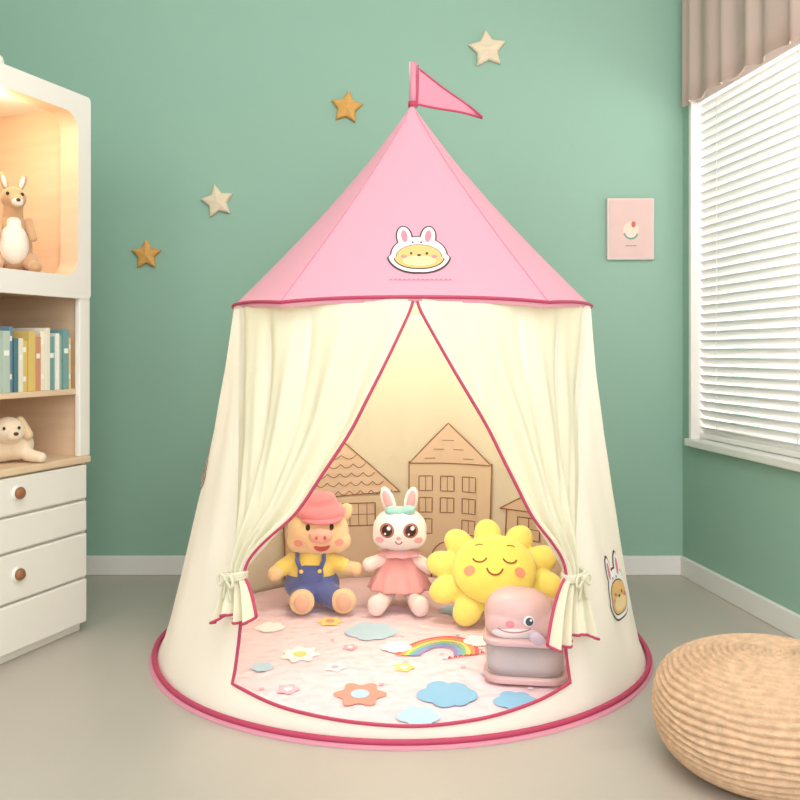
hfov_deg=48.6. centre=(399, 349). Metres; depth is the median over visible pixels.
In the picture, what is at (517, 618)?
toy
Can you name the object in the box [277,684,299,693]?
flower
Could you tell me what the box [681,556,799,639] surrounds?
baseboard
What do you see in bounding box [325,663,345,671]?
flower
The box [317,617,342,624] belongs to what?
flower
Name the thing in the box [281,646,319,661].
flower
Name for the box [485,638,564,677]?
tub
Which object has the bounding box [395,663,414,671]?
flower
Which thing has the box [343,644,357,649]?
flower
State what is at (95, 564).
baseboard
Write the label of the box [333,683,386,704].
flower
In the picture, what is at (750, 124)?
venetian blinds
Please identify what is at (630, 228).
print
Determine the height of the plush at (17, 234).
0.246 m
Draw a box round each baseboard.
[86,555,681,574]
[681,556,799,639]
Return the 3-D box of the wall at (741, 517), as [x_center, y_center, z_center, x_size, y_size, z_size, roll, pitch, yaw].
[1.224,0.507,1.155,0.121,0.445,3.500,0,0,-8]
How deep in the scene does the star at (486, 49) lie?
2.86 m
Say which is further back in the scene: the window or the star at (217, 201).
the star at (217, 201)
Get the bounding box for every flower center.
[293,651,306,656]
[351,689,368,697]
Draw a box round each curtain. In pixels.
[211,301,410,622]
[419,301,598,649]
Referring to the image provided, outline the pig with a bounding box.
[267,490,361,614]
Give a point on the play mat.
(397, 665)
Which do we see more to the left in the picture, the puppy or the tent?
the puppy
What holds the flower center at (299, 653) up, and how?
on the play mat
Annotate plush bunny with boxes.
[362,487,431,616]
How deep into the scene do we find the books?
2.15 m
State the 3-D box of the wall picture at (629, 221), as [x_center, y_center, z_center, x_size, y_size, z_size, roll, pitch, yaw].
[0.747,-0.392,2.870,0.153,0.200,0.019,0,0,0]
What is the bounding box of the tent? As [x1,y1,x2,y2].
[149,62,653,750]
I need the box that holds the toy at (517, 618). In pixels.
[483,586,566,686]
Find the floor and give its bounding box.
[0,575,792,799]
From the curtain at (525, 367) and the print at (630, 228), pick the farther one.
the print at (630, 228)
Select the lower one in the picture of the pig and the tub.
the tub
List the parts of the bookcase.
knob, knob, shelf, panel, shelf, drawer, drawer, drawer, drawer, frame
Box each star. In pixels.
[132,240,160,266]
[200,185,232,216]
[332,91,362,121]
[468,30,504,66]
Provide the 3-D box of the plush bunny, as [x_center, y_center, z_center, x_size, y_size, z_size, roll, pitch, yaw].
[-0.002,0.542,2.425,0.200,0.330,0.187,0,0,3]
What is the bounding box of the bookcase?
[0,62,90,663]
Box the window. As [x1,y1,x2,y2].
[689,99,799,443]
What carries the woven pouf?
on the floor
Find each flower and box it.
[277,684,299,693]
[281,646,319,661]
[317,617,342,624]
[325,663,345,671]
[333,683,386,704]
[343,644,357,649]
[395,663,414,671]
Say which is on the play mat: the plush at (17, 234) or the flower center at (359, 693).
the flower center at (359, 693)
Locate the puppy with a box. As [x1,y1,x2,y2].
[0,416,46,461]
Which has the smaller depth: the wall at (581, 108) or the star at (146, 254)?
the star at (146, 254)
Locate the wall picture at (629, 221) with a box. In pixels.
[606,198,653,259]
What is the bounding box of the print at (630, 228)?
[623,221,638,245]
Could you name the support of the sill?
attached to the wall at (741, 517)
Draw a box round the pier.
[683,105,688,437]
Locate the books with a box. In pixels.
[0,326,70,392]
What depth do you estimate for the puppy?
2.13 m
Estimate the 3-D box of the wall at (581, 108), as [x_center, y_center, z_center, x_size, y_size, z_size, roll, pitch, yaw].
[-0.215,-0.520,2.940,2.770,2.500,0.120,0,0,0]
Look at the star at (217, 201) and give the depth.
2.86 m
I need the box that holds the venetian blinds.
[697,38,799,457]
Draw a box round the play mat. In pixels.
[231,577,567,723]
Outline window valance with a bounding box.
[682,0,799,106]
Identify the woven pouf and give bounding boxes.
[652,633,799,799]
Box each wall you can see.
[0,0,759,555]
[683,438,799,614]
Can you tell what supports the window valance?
attached to the wall
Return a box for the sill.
[684,438,799,471]
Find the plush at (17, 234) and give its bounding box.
[0,172,41,271]
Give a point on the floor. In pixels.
(84, 716)
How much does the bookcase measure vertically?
1.386 m
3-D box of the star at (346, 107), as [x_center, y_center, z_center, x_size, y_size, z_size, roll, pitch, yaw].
[-0.171,-0.791,2.869,0.103,0.102,0.021,0,0,0]
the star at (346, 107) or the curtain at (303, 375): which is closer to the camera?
the curtain at (303, 375)

